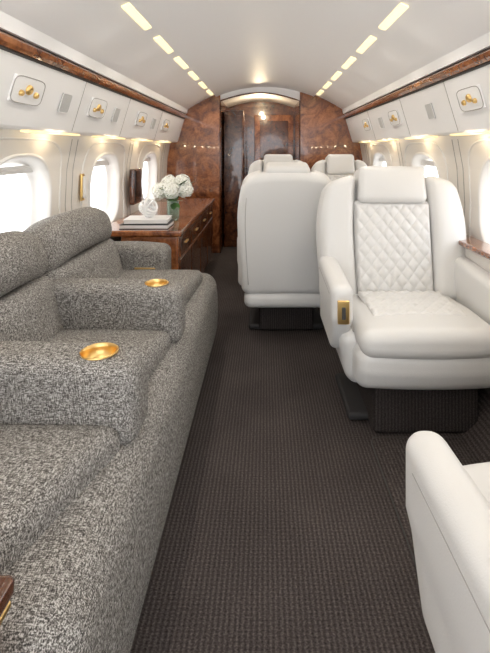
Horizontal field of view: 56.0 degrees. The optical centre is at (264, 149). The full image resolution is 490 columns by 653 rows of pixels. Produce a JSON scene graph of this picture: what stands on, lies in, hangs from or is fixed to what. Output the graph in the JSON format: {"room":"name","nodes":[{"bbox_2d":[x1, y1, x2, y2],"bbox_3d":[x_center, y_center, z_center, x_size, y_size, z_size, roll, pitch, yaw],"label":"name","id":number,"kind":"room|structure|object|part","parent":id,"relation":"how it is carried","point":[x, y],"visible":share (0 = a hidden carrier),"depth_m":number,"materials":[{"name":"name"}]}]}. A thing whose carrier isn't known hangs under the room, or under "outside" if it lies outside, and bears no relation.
{"room":"aircraft cabin","nodes":[
{"label":"aircraft cabin","id":0,"kind":"room"},
{"bbox_2d":[0,129,169,240],"bbox_3d":[-0.965,0.515,1.935,0.330,1.270,6.470,0,0,0],"label":"wall","id":1,"kind":"structure","parent":0,"point":[48,151],"depth_m":2.66,"materials":[{"name":"white plastic"}]},
{"bbox_2d":[0,165,30,169],"bbox_3d":[-1.136,0.080,2.050,0.012,0.013,0.351,0,0,0],"label":"shade pleat","id":2,"kind":"object","parent":1,"relation":"attached to","point":[25,166],"visible":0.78,"depth_m":2.08,"materials":[{"name":"white"}]},
{"bbox_2d":[0,168,31,172],"bbox_3d":[-1.139,0.092,2.050,0.012,0.013,0.380,0,0,0],"label":"shade pleat","id":3,"kind":"object","parent":1,"relation":"attached to","point":[23,169],"visible":0.94,"depth_m":2.08,"materials":[{"name":"white"}]},
{"bbox_2d":[0,170,32,175],"bbox_3d":[-1.140,0.104,2.050,0.012,0.013,0.403,0,0,0],"label":"shade pleat","id":4,"kind":"object","parent":1,"relation":"attached to","point":[29,171],"visible":0.98,"depth_m":2.10,"materials":[{"name":"white"}]},
{"bbox_2d":[0,153,51,227],"bbox_3d":[-1.118,0.270,2.050,0.113,0.512,0.602,0,0,0],"label":"frame","id":5,"kind":"object","parent":1,"relation":"attached to","point":[39,181],"visible":0.48,"depth_m":2.29,"materials":[{"name":"white plastic"}]},
{"bbox_2d":[0,137,61,213],"bbox_3d":[-1.079,0.270,2.050,0.047,0.651,0.822,0,0,0],"label":"surround","id":6,"kind":"object","parent":1,"relation":"attached to","point":[1,138],"visible":0.56,"depth_m":2.32,"materials":[{"name":"white plastic"}]},
{"bbox_2d":[65,139,72,211],"bbox_3d":[-1.070,0.345,2.530,0.065,0.811,0.006,0,0,0],"label":"panel seam","id":7,"kind":"object","parent":1,"relation":"attached to","point":[72,139],"visible":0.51,"depth_m":2.53,"materials":[{"name":"beige plastic"}]},
{"bbox_2d":[71,141,77,209],"bbox_3d":[-1.070,0.345,2.610,0.065,0.811,0.006,0,0,0],"label":"panel seam","id":8,"kind":"object","parent":1,"relation":"attached to","point":[77,141],"visible":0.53,"depth_m":2.61,"materials":[{"name":"beige plastic"}]},
{"bbox_2d":[80,174,85,200],"bbox_3d":[-1.073,0.220,2.720,0.029,0.160,0.040,0,0,0],"label":"wall sconce","id":9,"kind":"object","parent":1,"relation":"attached to","point":[82,176],"visible":1,"depth_m":2.71,"materials":[{"name":"gold metal"}]},
{"bbox_3d":[-1.067,0.220,2.720,0.016,0.130,0.028,0,0,0],"label":"lamp shade","id":10,"kind":"part","parent":9,"relation":"part of","materials":[{"name":"white glass"}]},
{"bbox_2d":[80,142,124,216],"bbox_3d":[-1.079,0.270,3.150,0.047,0.651,0.822,0,0,0],"label":"surround","id":11,"kind":"object","parent":1,"relation":"attached to","point":[97,142],"visible":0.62,"depth_m":3.23,"materials":[{"name":"white plastic"}]},
{"bbox_2d":[88,152,119,222],"bbox_3d":[-1.118,0.270,3.150,0.113,0.512,0.602,0,0,0],"label":"frame","id":12,"kind":"object","parent":1,"relation":"attached to","point":[112,198],"visible":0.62,"depth_m":3.38,"materials":[{"name":"white plastic"}]},
{"bbox_2d":[126,142,130,214],"bbox_3d":[-1.070,0.345,3.630,0.065,0.811,0.006,0,0,0],"label":"panel seam","id":13,"kind":"object","parent":1,"relation":"attached to","point":[130,142],"visible":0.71,"depth_m":3.63,"materials":[{"name":"beige plastic"}]},
{"bbox_2d":[130,168,141,204],"bbox_3d":[-1.038,0.290,3.700,0.044,0.280,0.220,0,0,0],"label":"monitor","id":14,"kind":"object","parent":1,"relation":"attached to","point":[135,174],"visible":0.96,"depth_m":3.61,"materials":[{"name":"brown wood"}]},
{"bbox_2d":[137,144,160,206],"bbox_3d":[-1.079,0.270,4.350,0.047,0.651,0.822,0,0,0],"label":"surround","id":15,"kind":"object","parent":1,"relation":"attached to","point":[146,144],"visible":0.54,"depth_m":4.38,"materials":[{"name":"white plastic"}]},
{"bbox_2d":[142,152,157,202],"bbox_3d":[-1.118,0.270,4.350,0.113,0.512,0.602,0,0,0],"label":"frame","id":16,"kind":"object","parent":1,"relation":"attached to","point":[152,165],"visible":0.48,"depth_m":4.58,"materials":[{"name":"white plastic"}]},
{"bbox_2d":[0,49,183,141],"bbox_3d":[-1.000,-0.268,1.935,0.200,0.365,6.470,0,0,0],"label":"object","id":17,"kind":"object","parent":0,"point":[45,116],"depth_m":2.23,"materials":[{"name":"white plastic"}]},
{"bbox_2d":[7,73,45,105],"bbox_3d":[-0.927,-0.230,1.800,0.041,0.104,0.234,0,0,0],"label":"light panel","id":18,"kind":"object","parent":17,"relation":"attached to","point":[25,90],"visible":1,"depth_m":1.78,"materials":[{"name":"white plastic"}]},
{"bbox_2d":[20,130,79,135],"label":"lights","id":19,"kind":"object","parent":17,"relation":"attached to","point":[69,134],"depth_m":2.12,"materials":[{"name":"beige"}]},
{"bbox_2d":[57,93,72,113],"bbox_3d":[-0.932,-0.218,2.150,0.033,0.090,0.104,0,0,0],"label":"air vent","id":20,"kind":"object","parent":17,"relation":"in","point":[66,99],"visible":1,"depth_m":2.14,"materials":[{"name":"grey plastic"}]},
{"bbox_2d":[72,82,86,129],"bbox_3d":[-0.937,-0.220,2.320,0.078,0.251,0.004,0,0,0],"label":"trim","id":21,"kind":"structure","parent":17,"relation":"attached to","point":[86,82],"depth_m":2.32,"materials":[{"name":"grey plastic"}]},
{"bbox_2d":[0,29,186,118],"bbox_3d":[-0.891,-0.375,1.935,0.047,0.050,6.470,0,0,0],"label":"trim","id":22,"kind":"structure","parent":17,"relation":"attached to","point":[7,41],"depth_m":2.06,"materials":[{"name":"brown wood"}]},
{"bbox_2d":[0,11,187,113],"bbox_3d":[-0.896,-0.435,1.935,0.068,0.060,6.470,0,0,0],"label":"trim","id":23,"kind":"structure","parent":17,"relation":"attached to","point":[9,24],"depth_m":2.04,"materials":[{"name":"white"}]},
{"bbox_2d":[86,97,107,118],"bbox_3d":[-0.927,-0.230,2.550,0.041,0.104,0.234,0,0,0],"label":"light panel","id":24,"kind":"object","parent":17,"relation":"attached to","point":[97,107],"visible":1,"depth_m":2.53,"materials":[{"name":"white plastic"}]},
{"bbox_2d":[92,136,124,138],"label":"lights","id":25,"kind":"object","parent":17,"relation":"attached to","point":[92,136],"depth_m":2.90,"materials":[{"name":"beige"}]},
{"bbox_2d":[111,107,120,122],"bbox_3d":[-0.932,-0.218,2.880,0.033,0.090,0.104,0,0,0],"label":"air vent","id":26,"kind":"object","parent":17,"relation":"in","point":[116,113],"visible":1,"depth_m":2.87,"materials":[{"name":"grey plastic"}]},
{"bbox_2d":[134,111,146,126],"bbox_3d":[-0.927,-0.230,3.450,0.041,0.104,0.234,0,0,0],"label":"light panel","id":27,"kind":"object","parent":17,"relation":"attached to","point":[141,117],"visible":1,"depth_m":3.42,"materials":[{"name":"white plastic"}]},
{"bbox_2d":[150,118,156,128],"bbox_3d":[-0.932,-0.218,3.850,0.033,0.090,0.104,0,0,0],"label":"air vent","id":28,"kind":"object","parent":17,"relation":"in","point":[154,119],"visible":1,"depth_m":3.84,"materials":[{"name":"grey plastic"}]},
{"bbox_2d":[161,119,169,130],"bbox_3d":[-0.927,-0.230,4.300,0.041,0.104,0.234,0,0,0],"label":"light panel","id":29,"kind":"object","parent":17,"relation":"attached to","point":[165,125],"visible":1,"depth_m":4.26,"materials":[{"name":"white"}]},
{"bbox_2d":[221,101,227,249],"bbox_3d":[-0.530,0.200,5.710,0.060,1.900,1.080,0,0,0],"label":"door frame","id":30,"kind":"structure","parent":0,"point":[223,106],"depth_m":5.41,"materials":[{"name":"brown wood"}]},
{"bbox_2d":[128,0,401,96],"bbox_3d":[0.000,-0.663,1.935,1.090,0.134,6.470,0,0,0],"label":"ceiling","id":31,"kind":"structure","parent":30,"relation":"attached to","point":[230,45],"depth_m":2.66,"materials":[{"name":"white paint"}]},
{"bbox_2d":[0,0,489,108],"bbox_3d":[0.000,-0.585,1.935,1.860,0.350,6.470,0,0,0],"label":"ceiling","id":32,"kind":"structure","parent":0,"point":[102,31],"depth_m":2.21,"materials":[{"name":"white paint"}]},
{"bbox_2d":[222,93,297,107],"bbox_3d":[-0.055,-0.660,5.695,0.890,0.180,1.010,0,0,0],"label":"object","id":33,"kind":"structure","parent":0,"point":[237,100],"depth_m":5.74,"materials":[{"name":"white plastic"}]},
{"bbox_2d":[228,101,293,175],"bbox_3d":[-0.050,0.200,6.225,1.100,1.900,0.050,0,0,0],"label":"wall","id":34,"kind":"structure","parent":0,"point":[250,109],"depth_m":6.20,"materials":[{"name":"brown wood"}]},
{"bbox_2d":[255,115,292,160],"bbox_3d":[0.120,0.340,6.170,0.520,1.620,0.040,0,0,0],"label":"leaf","id":35,"kind":"object","parent":34,"relation":"attached to","point":[258,118],"visible":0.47,"depth_m":6.15,"materials":[{"name":"brown wood"}]},
{"bbox_2d":[260,121,287,159],"bbox_3d":[0.120,-0.095,6.149,0.380,0.590,0.013,0,0,0],"label":"panel","id":36,"kind":"object","parent":35,"relation":"attached to","point":[273,134],"visible":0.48,"depth_m":6.14,"materials":[{"name":"brown wood"}]},
{"bbox_2d":[167,92,362,252],"bbox_3d":[0.000,0.238,5.165,2.200,1.824,0.050,0,0,0],"label":"wall","id":37,"kind":"structure","parent":0,"point":[196,153],"depth_m":5.14,"materials":[{"name":"brown wood"}]},
{"bbox_2d":[220,87,299,100],"bbox_3d":[-0.055,-0.640,5.170,0.890,0.180,0.040,0,0,0],"label":"lintel","id":38,"kind":"object","parent":37,"relation":"attached to","point":[287,92],"visible":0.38,"depth_m":5.15,"materials":[{"name":"white"}]},
{"bbox_2d":[220,92,300,252],"bbox_3d":[-0.055,0.251,5.140,0.905,1.798,0.015,0,0,0],"label":"trim","id":39,"kind":"structure","parent":37,"relation":"attached to","point":[252,92],"depth_m":5.13,"materials":[{"name":"brown wood"}]},
{"bbox_2d":[121,3,408,95],"bbox_3d":[0.000,-0.600,2.640,1.192,0.020,4.770,0,0,0],"label":"ceiling lights","id":40,"kind":"object","parent":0,"point":[127,7],"depth_m":2.50},
{"bbox_2d":[294,101,298,159],"bbox_3d":[0.420,0.200,5.710,0.060,1.900,1.080,0,0,0],"label":"wall","id":41,"kind":"structure","parent":0,"point":[296,108],"depth_m":5.70,"materials":[{"name":"brown wood"}]},
{"bbox_2d":[130,245,480,652],"bbox_3d":[0.000,1.150,2.500,1.700,0.001,7.600,0,0,0],"label":"floor","id":42,"kind":"structure","parent":0,"point":[282,532],"depth_m":1.43,"materials":[{"name":"carpet"}]},
{"bbox_2d":[0,575,13,624],"bbox_3d":[-0.575,0.873,0.445,0.450,0.555,0.410,0,0,0],"label":"base cabinet","id":43,"kind":"object","parent":42,"relation":"on","point":[6,581],"visible":1,"depth_m":0.63,"materials":[{"name":"brown wood"}]},
{"bbox_2d":[0,207,217,652],"bbox_3d":[-0.664,0.717,1.754,0.769,0.865,2.133,0,0,0],"label":"sofa","id":44,"kind":"object","parent":42,"relation":"on","point":[106,346],"visible":1,"depth_m":1.14,"materials":[{"name":"fabric"}]},
{"bbox_2d":[0,424,119,574],"bbox_3d":[-0.639,0.729,0.922,0.563,0.153,0.471,0,0,0],"label":"seat cushion","id":45,"kind":"object","parent":44,"relation":"on","point":[55,479],"depth_m":0.94,"materials":[{"name":"fabric"}]},
{"bbox_3d":[-0.645,0.636,1.218,0.650,0.227,0.161,0,0,0],"label":"arm","id":46,"kind":"part","parent":44,"relation":"part of","materials":[{"name":"fabric"}]},
{"bbox_2d":[49,329,170,378],"bbox_3d":[-0.637,0.729,1.522,0.567,0.153,0.471,0,0,0],"label":"seat cushion","id":47,"kind":"object","parent":44,"relation":"on","point":[156,343],"depth_m":1.62,"materials":[{"name":"fabric"}]},
{"bbox_3d":[-0.645,0.632,1.817,0.650,0.235,0.150,0,0,0],"label":"arm","id":48,"kind":"part","parent":44,"relation":"part of","materials":[{"name":"fabric"}]},
{"bbox_3d":[-0.770,0.666,2.695,0.420,0.247,0.188,0,0,0],"label":"arm","id":49,"kind":"part","parent":44,"relation":"part of","materials":[{"name":"fabric"}]},
{"bbox_2d":[119,269,202,305],"bbox_3d":[-0.636,0.729,2.257,0.568,0.153,0.751,0,0,0],"label":"seat cushion","id":50,"kind":"object","parent":44,"relation":"on","point":[192,280],"depth_m":2.42,"materials":[{"name":"fabric"}]},
{"bbox_2d":[110,198,214,272],"bbox_3d":[-0.790,0.825,3.810,0.540,0.650,1.940,0,0,0],"label":"credenza","id":51,"kind":"object","parent":42,"relation":"on","point":[190,238],"visible":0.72,"depth_m":3.38,"materials":[{"name":"brown wood"}]},
{"bbox_2d":[119,220,173,228],"bbox_3d":[-0.765,0.485,3.000,0.310,0.030,0.210,0,0,0],"label":"book","id":52,"kind":"object","parent":51,"relation":"on","point":[171,223],"visible":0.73,"depth_m":2.90,"materials":[{"name":"grey paper"}]},
{"bbox_2d":[123,215,171,224],"bbox_3d":[-0.760,0.455,3.000,0.280,0.030,0.200,0,0,-3],"label":"book","id":53,"kind":"object","parent":52,"relation":"on","point":[132,219],"visible":0.98,"depth_m":2.91,"materials":[{"name":"grey paper"}]},
{"bbox_2d":[139,198,157,216],"bbox_3d":[-0.761,0.376,3.000,0.118,0.125,0.125,0,0,0],"label":"knot sculpture","id":54,"kind":"object","parent":53,"relation":"on","point":[143,206],"visible":1,"depth_m":2.96,"materials":[{"name":"white ceramic"}]},
{"bbox_2d":[151,174,193,220],"bbox_3d":[-0.668,0.336,3.285,0.314,0.327,0.309,0,0,29],"label":"flower arrangement","id":55,"kind":"object","parent":51,"relation":"on","point":[180,186],"visible":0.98,"depth_m":3.24,"materials":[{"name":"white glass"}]},
{"bbox_3d":[-0.540,0.613,3.115,0.016,0.125,0.430,0,0,0],"label":"drawer","id":56,"kind":"part","parent":51,"relation":"part of","materials":[{"name":"brown wood"}]},
{"bbox_3d":[-0.540,0.870,3.115,0.016,0.360,0.430,0,0,0],"label":"door","id":57,"kind":"part","parent":51,"relation":"part of","materials":[{"name":"brown wood"}]},
{"bbox_3d":[-0.540,0.613,3.575,0.016,0.125,0.430,0,0,0],"label":"drawer","id":58,"kind":"part","parent":51,"relation":"part of","materials":[{"name":"brown wood"}]},
{"bbox_3d":[-0.540,0.870,3.575,0.016,0.360,0.430,0,0,0],"label":"door","id":59,"kind":"part","parent":51,"relation":"part of","materials":[{"name":"brown wood"}]},
{"bbox_3d":[-0.540,0.613,4.035,0.016,0.125,0.430,0,0,0],"label":"drawer","id":60,"kind":"part","parent":51,"relation":"part of","materials":[{"name":"brown wood"}]},
{"bbox_3d":[-0.540,0.870,4.035,0.016,0.360,0.430,0,0,0],"label":"door","id":61,"kind":"part","parent":51,"relation":"part of","materials":[{"name":"brown wood"}]},
{"bbox_3d":[-0.540,0.613,4.495,0.016,0.125,0.430,0,0,0],"label":"drawer","id":62,"kind":"part","parent":51,"relation":"part of","materials":[{"name":"brown wood"}]},
{"bbox_3d":[-0.540,0.870,4.495,0.016,0.360,0.430,0,0,0],"label":"door","id":63,"kind":"part","parent":51,"relation":"part of","materials":[{"name":"brown wood"}]},
{"bbox_2d":[224,110,245,246],"bbox_3d":[-0.372,0.340,5.794,0.235,1.620,0.712,0,0,0],"label":"closet","id":64,"kind":"object","parent":42,"relation":"on","point":[234,120],"visible":0.77,"depth_m":5.44,"materials":[{"name":"brown wood"}]},
{"bbox_2d":[248,154,301,173],"bbox_3d":[0.125,0.593,4.098,0.626,1.105,0.817,0,0,0],"label":"armchair","id":65,"kind":"object","parent":42,"relation":"on","point":[257,165],"visible":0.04,"depth_m":4.30,"materials":[{"name":"leather"}]},
{"bbox_2d":[237,162,330,329],"bbox_3d":[0.135,0.610,3.084,0.626,1.070,0.811,0,0,0],"label":"armchair","id":66,"kind":"object","parent":42,"relation":"on","point":[278,273],"visible":0.85,"depth_m":2.75,"materials":[{"name":"leather"}]},
{"bbox_3d":[-0.131,0.694,3.123,0.092,0.333,0.485,0,0,0],"label":"arm","id":67,"kind":"part","parent":66,"relation":"part of","materials":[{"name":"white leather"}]},
{"bbox_3d":[0.135,1.127,3.110,0.480,0.035,0.360,0,0,0],"label":"track plate","id":68,"kind":"part","parent":66,"relation":"part of","materials":[{"name":"black"}]},
{"bbox_2d":[311,154,366,180],"bbox_3d":[0.710,0.593,4.098,0.599,1.105,0.817,0,0,0],"label":"armchair","id":69,"kind":"object","parent":42,"relation":"on","point":[335,166],"visible":0.08,"depth_m":4.29,"materials":[{"name":"leather"}]},
{"bbox_2d":[326,174,353,180],"bbox_3d":[0.710,0.478,4.264,0.286,0.510,0.022,0,-9,0],"label":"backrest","id":70,"kind":"object","parent":69,"relation":"on","point":[332,177],"depth_m":4.30,"materials":[{"name":"white leather"}]},
{"bbox_2d":[316,166,489,432],"bbox_3d":[0.650,0.615,2.145,0.758,1.060,0.810,0,0,0],"label":"armchair","id":71,"kind":"object","parent":42,"relation":"on","point":[405,313],"visible":1,"depth_m":2.05,"materials":[{"name":"leather"}]},
{"bbox_3d":[0.318,0.694,2.107,0.092,0.333,0.485,0,0,0],"label":"arm","id":72,"kind":"part","parent":71,"relation":"part of","materials":[{"name":"white leather"}]},
{"bbox_3d":[0.650,1.127,2.120,0.600,0.035,0.360,0,0,0],"label":"track plate","id":73,"kind":"part","parent":71,"relation":"part of","materials":[{"name":"black"}]},
{"bbox_2d":[355,203,432,291],"bbox_3d":[0.650,0.500,2.311,0.376,0.465,0.022,0,-9,0],"label":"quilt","id":74,"kind":"object","parent":71,"relation":"on","point":[393,243],"depth_m":2.31,"materials":[{"name":"white leather"}]},
{"bbox_2d":[358,290,467,315],"bbox_3d":[0.650,0.689,2.080,0.400,0.022,0.320,0,0,0],"label":"quilt","id":75,"kind":"object","parent":71,"relation":"on","point":[378,303],"depth_m":2.04,"materials":[{"name":"white leather"}]},
{"bbox_2d":[351,294,489,359],"bbox_3d":[0.650,0.749,2.030,0.560,0.123,0.580,0,0,0],"label":"seat cushion","id":76,"kind":"object","parent":71,"relation":"on","point":[383,326],"depth_m":1.81,"materials":[{"name":"white leather"}]},
{"bbox_3d":[0.982,0.694,2.107,0.092,0.333,0.485,0,0,0],"label":"arm","id":77,"kind":"part","parent":71,"relation":"part of","materials":[{"name":"white leather"}]},
{"bbox_2d":[370,437,479,568],"bbox_3d":[0.602,1.147,1.294,0.376,0.006,1.087,0,0,0],"label":"floor","id":78,"kind":"structure","parent":42,"relation":"on","point":[390,452],"depth_m":1.69,"materials":[{"name":"carpet"}]},
{"bbox_2d":[406,431,489,652],"bbox_3d":[0.650,0.612,0.655,0.755,1.065,0.810,0,0,0],"label":"armchair","id":79,"kind":"object","parent":42,"relation":"on","point":[448,501],"visible":1,"depth_m":0.73,"materials":[{"name":"leather"}]},
{"bbox_2d":[463,462,489,504],"bbox_3d":[0.650,0.749,0.770,0.560,0.123,0.580,0,0,0],"label":"seat cushion","id":80,"kind":"object","parent":79,"relation":"on","point":[479,473],"depth_m":0.98,"materials":[{"name":"white leather"}]},
{"bbox_2d":[346,64,489,141],"bbox_3d":[1.000,-0.268,1.935,0.200,0.365,6.470,0,0,0],"label":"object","id":81,"kind":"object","parent":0,"point":[419,125],"depth_m":2.59,"materials":[{"name":"white plastic"}]},
{"bbox_2d":[362,118,370,130],"bbox_3d":[0.927,-0.230,4.200,0.041,0.104,0.234,0,0,0],"label":"light panel","id":82,"kind":"object","parent":81,"relation":"attached to","point":[366,123],"visible":1,"depth_m":4.17,"materials":[{"name":"white"}]},
{"bbox_2d":[378,117,384,128],"bbox_3d":[0.933,-0.218,3.700,0.033,0.090,0.104,0,0,0],"label":"air vent","id":83,"kind":"object","parent":81,"relation":"in","point":[380,121],"visible":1,"depth_m":3.69,"materials":[{"name":"grey plastic"}]},
{"bbox_2d":[388,110,401,125],"bbox_3d":[0.927,-0.230,3.300,0.041,0.104,0.234,0,0,0],"label":"light panel","id":84,"kind":"object","parent":81,"relation":"attached to","point":[394,117],"visible":1,"depth_m":3.27,"materials":[{"name":"white plastic"}]},
{"bbox_2d":[342,32,489,113],"bbox_3d":[0.896,-0.435,1.935,0.068,0.060,6.470,0,0,0],"label":"trim","id":85,"kind":"structure","parent":81,"relation":"attached to","point":[481,43],"depth_m":2.37,"materials":[{"name":"white"}]},
{"bbox_2d":[343,48,489,118],"bbox_3d":[0.891,-0.375,1.935,0.047,0.050,6.470,0,0,0],"label":"trim","id":86,"kind":"structure","parent":81,"relation":"attached to","point":[484,57],"depth_m":2.39,"materials":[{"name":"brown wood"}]},
{"bbox_2d":[405,136,437,138],"label":"lights","id":87,"kind":"object","parent":81,"relation":"attached to","point":[425,136],"depth_m":2.90,"materials":[{"name":"beige"}]},
{"bbox_2d":[424,103,435,119],"bbox_3d":[0.933,-0.218,2.600,0.033,0.090,0.104,0,0,0],"label":"air vent","id":88,"kind":"object","parent":81,"relation":"in","point":[429,109],"visible":1,"depth_m":2.59,"materials":[{"name":"grey plastic"}]},
{"bbox_2d":[450,131,489,135],"label":"lights","id":89,"kind":"object","parent":81,"relation":"attached to","point":[485,132],"depth_m":2.24,"materials":[{"name":"beige"}]},
{"bbox_2d":[456,84,485,111],"bbox_3d":[0.927,-0.230,2.080,0.041,0.104,0.234,0,0,0],"label":"light panel","id":90,"kind":"object","parent":81,"relation":"attached to","point":[471,98],"visible":1,"depth_m":2.06,"materials":[{"name":"white plastic"}]},
{"bbox_2d":[360,133,489,240],"bbox_3d":[0.965,0.515,1.935,0.330,1.270,6.470,0,0,0],"label":"wall","id":91,"kind":"structure","parent":0,"point":[480,151],"depth_m":2.64,"materials":[{"name":"white plastic"}]},
{"bbox_2d":[372,152,387,165],"bbox_3d":[1.118,0.270,4.350,0.113,0.512,0.602,0,0,0],"label":"frame","id":92,"kind":"object","parent":91,"relation":"attached to","point":[377,155],"visible":0.23,"depth_m":4.54,"materials":[{"name":"white"}]},
{"bbox_2d":[369,144,391,165],"bbox_3d":[1.079,0.270,4.350,0.047,0.651,0.822,0,0,0],"label":"surround","id":93,"kind":"object","parent":91,"relation":"attached to","point":[373,144],"visible":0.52,"depth_m":4.28,"materials":[{"name":"white plastic"}]},
{"bbox_2d":[410,152,439,177],"bbox_3d":[1.118,0.270,3.150,0.113,0.512,0.602,0,0,0],"label":"frame","id":94,"kind":"object","parent":91,"relation":"attached to","point":[416,160],"visible":0.22,"depth_m":3.26,"materials":[{"name":"white plastic"}]},
{"bbox_2d":[405,142,448,180],"bbox_3d":[1.079,0.270,3.150,0.047,0.651,0.822,0,0,0],"label":"surround","id":95,"kind":"object","parent":91,"relation":"attached to","point":[412,142],"visible":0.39,"depth_m":2.91,"materials":[{"name":"white plastic"}]},
{"bbox_2d":[451,139,458,193],"bbox_3d":[1.071,0.345,2.610,0.065,0.811,0.006,0,0,0],"label":"panel seam","id":96,"kind":"object","parent":91,"relation":"attached to","point":[451,139],"visible":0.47,"depth_m":2.61,"materials":[{"name":"beige plastic"}]},
{"bbox_2d":[457,139,464,215],"bbox_3d":[1.071,0.345,2.530,0.065,0.811,0.006,0,0,0],"label":"panel seam","id":97,"kind":"object","parent":91,"relation":"attached to","point":[457,139],"visible":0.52,"depth_m":2.53,"materials":[{"name":"beige plastic"}]},
{"bbox_2d":[459,235,489,259],"bbox_3d":[1.022,0.463,1.670,0.115,0.025,1.540,0,0,0],"label":"trim","id":98,"kind":"structure","parent":91,"relation":"attached to","point":[482,248],"depth_m":2.17,"materials":[{"name":"brown wood"}]},
{"bbox_2d":[461,388,489,462],"bbox_3d":[0.912,0.975,1.935,0.235,0.350,6.470,0,0,0],"label":"baseboard","id":99,"kind":"structure","parent":91,"relation":"attached to","point":[477,436],"depth_m":1.81,"materials":[{"name":"carpet"}]},
{"bbox_2d":[465,248,489,271],"bbox_3d":[1.032,0.565,1.660,0.065,0.170,1.520,0,0,0],"label":"trim","id":100,"kind":"structure","parent":91,"relation":"attached to","point":[478,259],"depth_m":2.15,"materials":[{"name":"white"}]},
{"bbox_2d":[468,138,489,235],"bbox_3d":[1.079,0.270,2.050,0.047,0.651,0.822,0,0,0],"label":"surround","id":101,"kind":"object","parent":91,"relation":"attached to","point":[488,139],"visible":0.56,"depth_m":2.45,"materials":[{"name":"white plastic"}]},
{"bbox_2d":[478,157,489,243],"bbox_3d":[1.118,0.270,2.050,0.113,0.512,0.602,0,0,0],"label":"frame","id":102,"kind":"object","parent":91,"relation":"attached to","point":[484,176],"visible":0.88,"depth_m":2.31,"materials":[{"name":"white plastic"}]}
]}

